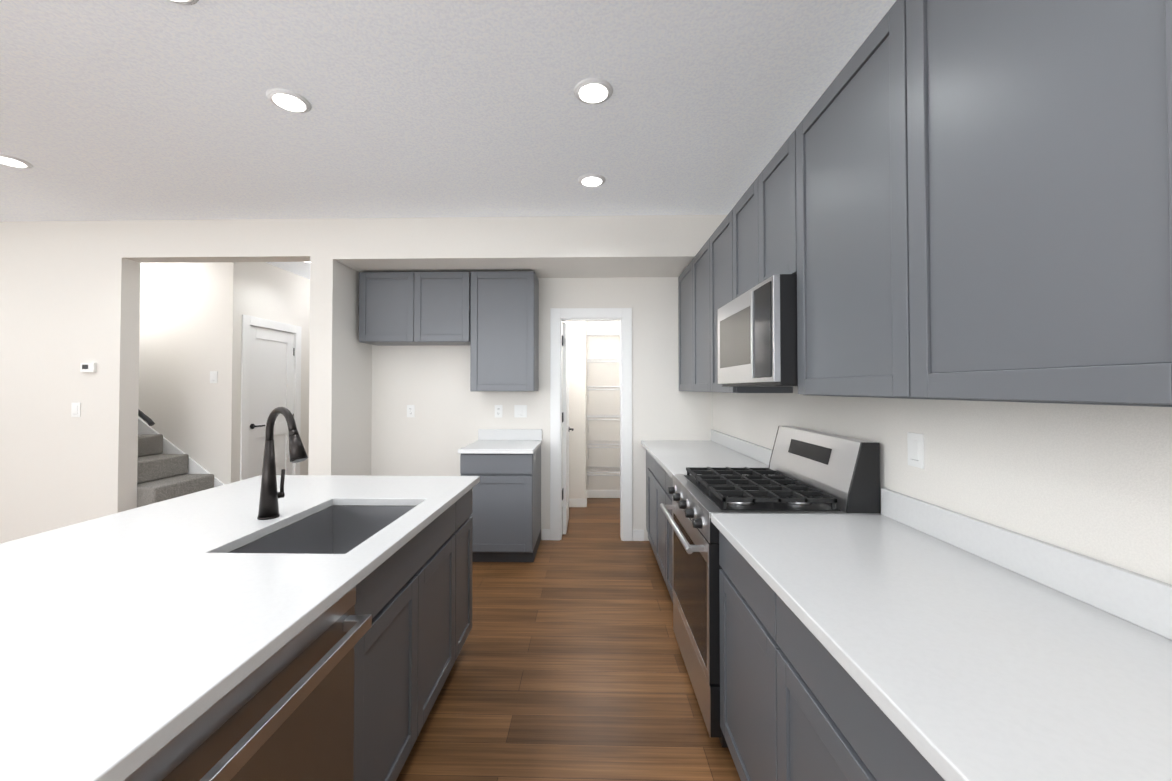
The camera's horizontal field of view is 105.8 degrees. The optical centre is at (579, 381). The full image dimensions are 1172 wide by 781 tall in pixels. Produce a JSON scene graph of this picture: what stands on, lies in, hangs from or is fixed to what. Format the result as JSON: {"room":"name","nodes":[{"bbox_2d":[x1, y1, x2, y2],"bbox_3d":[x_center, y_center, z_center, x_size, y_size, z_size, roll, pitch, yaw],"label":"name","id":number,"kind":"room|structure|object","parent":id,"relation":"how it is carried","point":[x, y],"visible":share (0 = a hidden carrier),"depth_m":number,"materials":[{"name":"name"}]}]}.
{"room":"kitchen","nodes":[
{"label":"kitchen","id":0,"kind":"room"},
{"bbox_2d":[0,218,371,543],"bbox_3d":[-4.169,0.104,5.258,4.520,2.740,3.420,0,-1,1],"label":"wall","id":1,"kind":"structure","parent":0,"point":[69,297],"depth_m":3.55,"materials":[{"name":"paint"}]},
{"bbox_2d":[71,403,80,416],"bbox_3d":[-4.024,0.227,3.537,0.072,0.115,0.008,0,-1,1],"label":"light switch","id":2,"kind":"object","parent":1,"relation":"attached to","point":[75,409],"visible":1,"depth_m":3.54,"materials":[{"name":"white plastic"}]},
{"bbox_2d":[80,363,96,371],"bbox_3d":[-3.919,-0.111,3.533,0.110,0.075,0.022,0,-1,1],"label":"thermostat","id":3,"kind":"object","parent":1,"relation":"attached to","point":[88,367],"visible":1,"depth_m":3.52,"materials":[{"name":"white plastic"}]},
{"bbox_2d":[138,262,249,483],"bbox_3d":[-4.911,0.091,4.412,3.080,2.740,0.150,0,-1,1],"label":"wall","id":4,"kind":"structure","parent":0,"point":[190,337],"depth_m":4.32,"materials":[{"name":"paint"}]},
{"bbox_2d":[138,409,154,425],"bbox_3d":[-4.684,-0.449,3.756,2.191,1.653,0.075,0,-1,1],"label":"stair handrail","id":5,"kind":"object","parent":4,"relation":"attached to","point":[146,418],"visible":0.19,"depth_m":3.72,"materials":[{"name":"black metal"}]},
{"bbox_2d":[138,417,224,486],"bbox_3d":[-4.564,0.288,4.317,2.780,2.342,0.015,0,-1,1],"label":"trim","id":6,"kind":"structure","parent":4,"relation":"attached to","point":[169,447],"depth_m":4.29,"materials":[{"name":"white wood"}]},
{"bbox_2d":[210,371,217,382],"bbox_3d":[-3.554,-0.041,4.299,0.072,0.115,0.008,0,-1,1],"label":"light switch","id":7,"kind":"object","parent":4,"relation":"attached to","point":[213,376],"visible":1,"depth_m":4.30,"materials":[{"name":"white plastic"}]},
{"bbox_2d":[250,262,309,474],"bbox_3d":[-3.402,0.112,5.749,0.130,2.740,2.600,0,-1,1],"label":"wall","id":8,"kind":"structure","parent":0,"point":[277,294],"depth_m":5.12,"materials":[{"name":"paint"}]},
{"bbox_2d":[240,314,301,480],"bbox_3d":[-3.417,0.403,4.849,0.146,2.130,0.890,0,-1,1],"label":"door frame","id":9,"kind":"structure","parent":8,"relation":"attached to","point":[248,321],"depth_m":4.49,"materials":[{"name":"white wood"}]},
{"bbox_2d":[248,326,293,477],"bbox_3d":[-3.356,0.446,4.847,0.097,2.024,0.700,0,-1,1],"label":"hall door","id":10,"kind":"structure","parent":8,"relation":"in","point":[271,380],"depth_m":4.83,"materials":[{"name":"white wood"}]},
{"bbox_2d":[0,0,895,278],"bbox_3d":[-2.670,-1.371,1.752,7.900,0.100,10.800,0,-1,1],"label":"ceiling","id":11,"kind":"structure","parent":0,"point":[113,110],"depth_m":2.10,"materials":[{"name":"paint"}]},
{"bbox_2d":[0,154,32,167],"bbox_3d":[-3.373,-1.302,2.619,0.180,0.011,0.180,0,-1,1],"label":"recessed light","id":12,"kind":"object","parent":11,"relation":"in","point":[11,161],"visible":0.98,"depth_m":2.62,"materials":[{"name":"white"}]},
{"bbox_2d":[167,0,198,4],"bbox_3d":[-1.377,-1.320,1.467,0.180,0.011,0.180,0,-1,1],"label":"recessed light","id":13,"kind":"object","parent":11,"relation":"in","point":[186,2],"visible":1,"depth_m":1.54,"materials":[{"name":"white"}]},
{"bbox_2d":[266,88,311,112],"bbox_3d":[-1.361,-1.310,2.077,0.180,0.011,0.180,0,-1,1],"label":"recessed light","id":14,"kind":"object","parent":11,"relation":"in","point":[288,100],"visible":1,"depth_m":2.06,"materials":[{"name":"white"}]},
{"bbox_2d":[578,174,605,186],"bbox_3d":[0.080,-1.298,2.870,0.180,0.011,0.180,0,-1,1],"label":"recessed light","id":15,"kind":"object","parent":11,"relation":"in","point":[591,180],"visible":1,"depth_m":2.85,"materials":[{"name":"white plastic"}]},
{"bbox_2d":[574,78,612,103],"bbox_3d":[0.063,-1.311,2.010,0.180,0.011,0.180,0,-1,1],"label":"recessed light","id":16,"kind":"object","parent":11,"relation":"in","point":[593,90],"visible":1,"depth_m":2.00,"materials":[{"name":"white"}]},
{"bbox_2d":[333,215,726,277],"bbox_3d":[-0.344,-1.112,4.679,3.160,0.324,2.420,0,-1,1],"label":"ceiling soffit","id":17,"kind":"structure","parent":0,"point":[605,246],"depth_m":3.48,"materials":[{"name":"paint"}]},
{"bbox_2d":[371,277,712,540],"bbox_3d":[-0.357,0.249,4.148,3.160,2.415,0.120,0,-1,1],"label":"wall","id":18,"kind":"structure","parent":0,"point":[453,412],"depth_m":4.10,"materials":[{"name":"paint"}]},
{"bbox_2d":[359,272,426,345],"bbox_3d":[-1.628,-0.639,3.968,0.540,0.605,0.326,0,-1,1],"label":"upper cabinet","id":19,"kind":"object","parent":18,"relation":"attached to","point":[390,303],"depth_m":3.81,"materials":[{"name":"grey wood"}]},
{"bbox_2d":[407,405,414,416],"bbox_3d":[-1.568,0.276,4.114,0.072,0.115,0.008,0,-1,1],"label":"outlet","id":20,"kind":"object","parent":18,"relation":"attached to","point":[410,410],"visible":1,"depth_m":4.11,"materials":[{"name":"white plastic"}]},
{"bbox_2d":[423,272,470,344],"bbox_3d":[-1.207,-0.639,3.957,0.538,0.605,0.326,0,-1,1],"label":"upper cabinet","id":21,"kind":"object","parent":18,"relation":"attached to","point":[446,295],"depth_m":3.80,"materials":[{"name":"grey wood"}]},
{"bbox_2d":[459,271,538,390],"bbox_3d":[-0.689,-0.427,3.940,0.615,1.030,0.326,0,-1,1],"label":"upper cabinet","id":22,"kind":"object","parent":18,"relation":"attached to","point":[491,319],"depth_m":3.78,"materials":[{"name":"grey wood"}]},
{"bbox_2d":[495,405,502,416],"bbox_3d":[-0.748,0.276,4.093,0.072,0.115,0.008,0,-1,1],"label":"electrical outlet","id":23,"kind":"object","parent":18,"relation":"attached to","point":[498,410],"visible":1,"depth_m":4.09,"materials":[{"name":"white plastic"}]},
{"bbox_2d":[514,405,526,416],"bbox_3d":[-0.543,0.276,4.087,0.115,0.115,0.008,0,-1,1],"label":"light switch","id":24,"kind":"object","parent":18,"relation":"attached to","point":[520,410],"visible":1,"depth_m":4.09,"materials":[{"name":"white plastic"}]},
{"bbox_2d":[550,308,631,540],"bbox_3d":[0.108,0.391,4.125,0.750,2.130,0.136,0,-1,1],"label":"door frame","id":25,"kind":"structure","parent":18,"relation":"attached to","point":[558,316],"depth_m":4.06,"materials":[{"name":"white wood"}]},
{"bbox_2d":[562,322,573,533],"bbox_3d":[-0.138,0.444,4.427,0.139,2.014,0.635,0,-1,1],"label":"pantry door","id":26,"kind":"structure","parent":25,"relation":"attached to","point":[566,428],"depth_m":4.22,"materials":[{"name":"white wood"}]},
{"bbox_2d":[396,498,740,780],"bbox_3d":[-2.670,1.468,1.707,7.900,0.100,10.800,0,-1,1],"label":"floor","id":27,"kind":"structure","parent":0,"point":[569,664],"depth_m":2.11,"materials":[{"name":"brown wood"}]},
{"bbox_2d":[137,434,213,507],"bbox_3d":[-4.487,0.504,4.002,2.950,1.900,0.600,0,-1,1],"label":"stairs","id":28,"kind":"structure","parent":27,"relation":"on","point":[161,477],"depth_m":4.00,"materials":[{"name":"carpet"}]},
{"bbox_2d":[231,488,472,780],"bbox_3d":[-1.044,0.968,1.138,0.880,0.882,2.490,0,-1,1],"label":"kitchen island","id":29,"kind":"object","parent":27,"relation":"on","point":[414,597],"visible":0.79,"depth_m":1.55,"materials":[{"name":"grey wood"}]},
{"bbox_2d":[0,475,479,780],"bbox_3d":[-1.179,0.510,1.153,1.210,0.032,2.540,0,-1,1],"label":"island countertop","id":30,"kind":"structure","parent":29,"relation":"on","point":[133,640],"depth_m":0.96,"materials":[{"name":"white stone"}]},
{"bbox_2d":[257,407,307,519],"bbox_3d":[-1.061,0.296,1.592,0.242,0.409,0.180,0,-1,1],"label":"faucet","id":31,"kind":"object","parent":30,"relation":"on","point":[270,495],"visible":1,"depth_m":1.61,"materials":[{"name":"grey metal"}]},
{"bbox_2d":[229,506,415,553],"bbox_3d":[-0.872,0.649,1.596,0.421,0.227,0.646,0,-1,1],"label":"sink","id":32,"kind":"object","parent":30,"relation":"in","point":[338,529],"visible":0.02,"depth_m":1.90,"materials":[{"name":"silver metal"}]},
{"bbox_2d":[124,586,371,780],"bbox_3d":[-0.887,0.960,0.879,0.687,0.867,0.594,0,-1,1],"label":"dishwasher","id":33,"kind":"object","parent":29,"relation":"in","point":[285,712],"visible":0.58,"depth_m":0.90,"materials":[{"name":"stainless steel"}]},
{"bbox_2d":[460,445,540,561],"bbox_3d":[-0.646,1.010,3.772,0.570,0.882,0.617,0,-1,1],"label":"base cabinet","id":34,"kind":"object","parent":27,"relation":"on","point":[506,514],"visible":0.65,"depth_m":3.47,"materials":[{"name":"grey"}]},
{"bbox_2d":[458,429,541,453],"bbox_3d":[-0.646,0.502,3.768,0.590,0.132,0.643,0,-1,1],"label":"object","id":35,"kind":"object","parent":34,"relation":"on","point":[509,441],"visible":1,"depth_m":3.90,"materials":[{"name":"white stone"}]},
{"bbox_2d":[646,450,672,601],"bbox_3d":[0.884,1.001,3.238,0.627,0.882,1.605,0,-1,1],"label":"base cabinet","id":36,"kind":"object","parent":27,"relation":"on","point":[659,480],"visible":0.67,"depth_m":3.15,"materials":[{"name":"grey wood"}]},
{"bbox_2d":[641,430,771,478],"bbox_3d":[0.870,0.493,3.246,0.658,0.132,1.607,0,-1,1],"label":"countertop","id":37,"kind":"structure","parent":36,"relation":"on","point":[719,450],"depth_m":3.14,"materials":[{"name":"white stone"}]},
{"bbox_2d":[660,426,879,746],"bbox_3d":[0.789,0.831,2.058,0.723,1.185,0.754,0,-1,1],"label":"range","id":38,"kind":"object","parent":27,"relation":"on","point":[807,471],"visible":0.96,"depth_m":1.84,"materials":[{"name":"silver metal"}]},
{"bbox_2d":[719,531,944,780],"bbox_3d":[0.829,0.967,1.079,0.627,0.882,1.188,0,-1,1],"label":"base cabinet","id":39,"kind":"object","parent":27,"relation":"on","point":[797,703],"visible":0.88,"depth_m":1.10,"materials":[{"name":"grey wood"}]},
{"bbox_2d":[711,488,1171,780],"bbox_3d":[0.814,0.459,1.070,0.658,0.132,1.224,0,-1,1],"label":"countertop","id":40,"kind":"structure","parent":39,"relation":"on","point":[959,646],"depth_m":0.85,"materials":[{"name":"white stone"}]},
{"bbox_2d":[562,321,619,498],"bbox_3d":[0.265,0.262,4.972,1.400,2.415,1.560,0,-1,1],"label":"wall","id":41,"kind":"structure","parent":0,"point":[583,348],"depth_m":5.64,"materials":[{"name":"paint"}]},
{"bbox_2d":[562,499,583,506],"bbox_3d":[-0.129,1.423,5.187,0.360,0.100,0.014,0,-1,1],"label":"baseboard","id":42,"kind":"structure","parent":41,"relation":"attached to","point":[572,502],"depth_m":5.18,"materials":[{"name":"white wood"}]},
{"bbox_2d":[584,490,587,506],"bbox_3d":[0.082,1.426,5.392,0.017,0.100,0.434,0,-1,1],"label":"baseboard","id":43,"kind":"structure","parent":41,"relation":"attached to","point":[585,500],"depth_m":5.19,"materials":[{"name":"white wood"}]},
{"bbox_2d":[587,331,619,484],"bbox_3d":[0.477,0.355,5.459,0.764,1.909,0.360,0,-1,1],"label":"wire shelves","id":44,"kind":"object","parent":41,"relation":"attached to","point":[608,360],"visible":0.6,"depth_m":5.29,"materials":[{"name":"white metal"}]},
{"bbox_2d":[588,490,619,497],"bbox_3d":[0.462,1.430,5.622,0.760,0.100,0.014,0,-1,1],"label":"baseboard","id":45,"kind":"structure","parent":41,"relation":"attached to","point":[591,493],"depth_m":5.62,"materials":[{"name":"white wood"}]},
{"bbox_2d":[713,387,1171,584],"bbox_3d":[1.182,0.024,0.200,0.120,2.740,7.940,0,-1,1],"label":"wall","id":46,"kind":"structure","parent":0,"point":[1093,481],"depth_m":1.14,"materials":[{"name":"paint"}]},
{"bbox_2d":[678,263,689,391],"bbox_3d":[1.045,-0.430,3.705,0.327,1.030,0.707,0,-1,1],"label":"upper cabinet","id":47,"kind":"object","parent":46,"relation":"attached to","point":[684,279],"depth_m":3.76,"materials":[{"name":"grey wood"}]},
{"bbox_2d":[690,243,705,391],"bbox_3d":[1.031,-0.439,3.168,0.327,1.030,0.610,0,-1,1],"label":"upper cabinet","id":48,"kind":"object","parent":46,"relation":"attached to","point":[697,265],"depth_m":3.27,"materials":[{"name":"grey wood"}]},
{"bbox_2d":[730,187,749,301],"bbox_3d":[1.007,-0.689,2.237,0.327,0.560,0.438,0,-1,1],"label":"upper cabinet","id":49,"kind":"object","parent":46,"relation":"attached to","point":[740,213],"depth_m":2.35,"materials":[{"name":"grey wood"}]},
{"bbox_2d":[706,212,785,392],"bbox_3d":[1.019,-0.446,2.687,0.327,1.030,0.592,0,-1,1],"label":"upper cabinet","id":50,"kind":"object","parent":46,"relation":"attached to","point":[718,245],"depth_m":2.80,"materials":[{"name":"grey wood"}]},
{"bbox_2d":[750,146,781,288],"bbox_3d":[0.999,-0.694,1.916,0.327,0.560,0.438,0,-1,1],"label":"upper cabinet","id":51,"kind":"object","parent":46,"relation":"attached to","point":[766,190],"depth_m":1.99,"materials":[{"name":"grey wood"}]},
{"bbox_2d":[718,274,797,386],"bbox_3d":[0.957,-0.192,2.070,0.421,0.429,0.754,0,-1,1],"label":"microwave","id":52,"kind":"object","parent":51,"relation":"attached to","point":[757,335],"visible":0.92,"depth_m":1.82,"materials":[{"name":"silver metal"}]},
{"bbox_2d":[782,25,881,397],"bbox_3d":[0.986,-0.467,1.397,0.327,1.030,0.717,0,-1,1],"label":"upper cabinet","id":53,"kind":"object","parent":46,"relation":"attached to","point":[832,160],"depth_m":1.42,"materials":[{"name":"grey wood"}]},
{"bbox_2d":[907,432,924,468],"bbox_3d":[1.151,0.235,1.518,0.008,0.115,0.072,0,-1,1],"label":"light switch","id":54,"kind":"object","parent":46,"relation":"attached to","point":[915,441],"visible":1,"depth_m":1.51,"materials":[{"name":"white plastic"}]},
{"bbox_2d":[878,0,1171,406],"bbox_3d":[0.972,-0.475,0.851,0.327,1.030,0.614,0,-1,1],"label":"upper cabinet","id":55,"kind":"object","parent":46,"relation":"attached to","point":[968,200],"depth_m":0.81,"materials":[{"name":"grey wood"}]}
]}

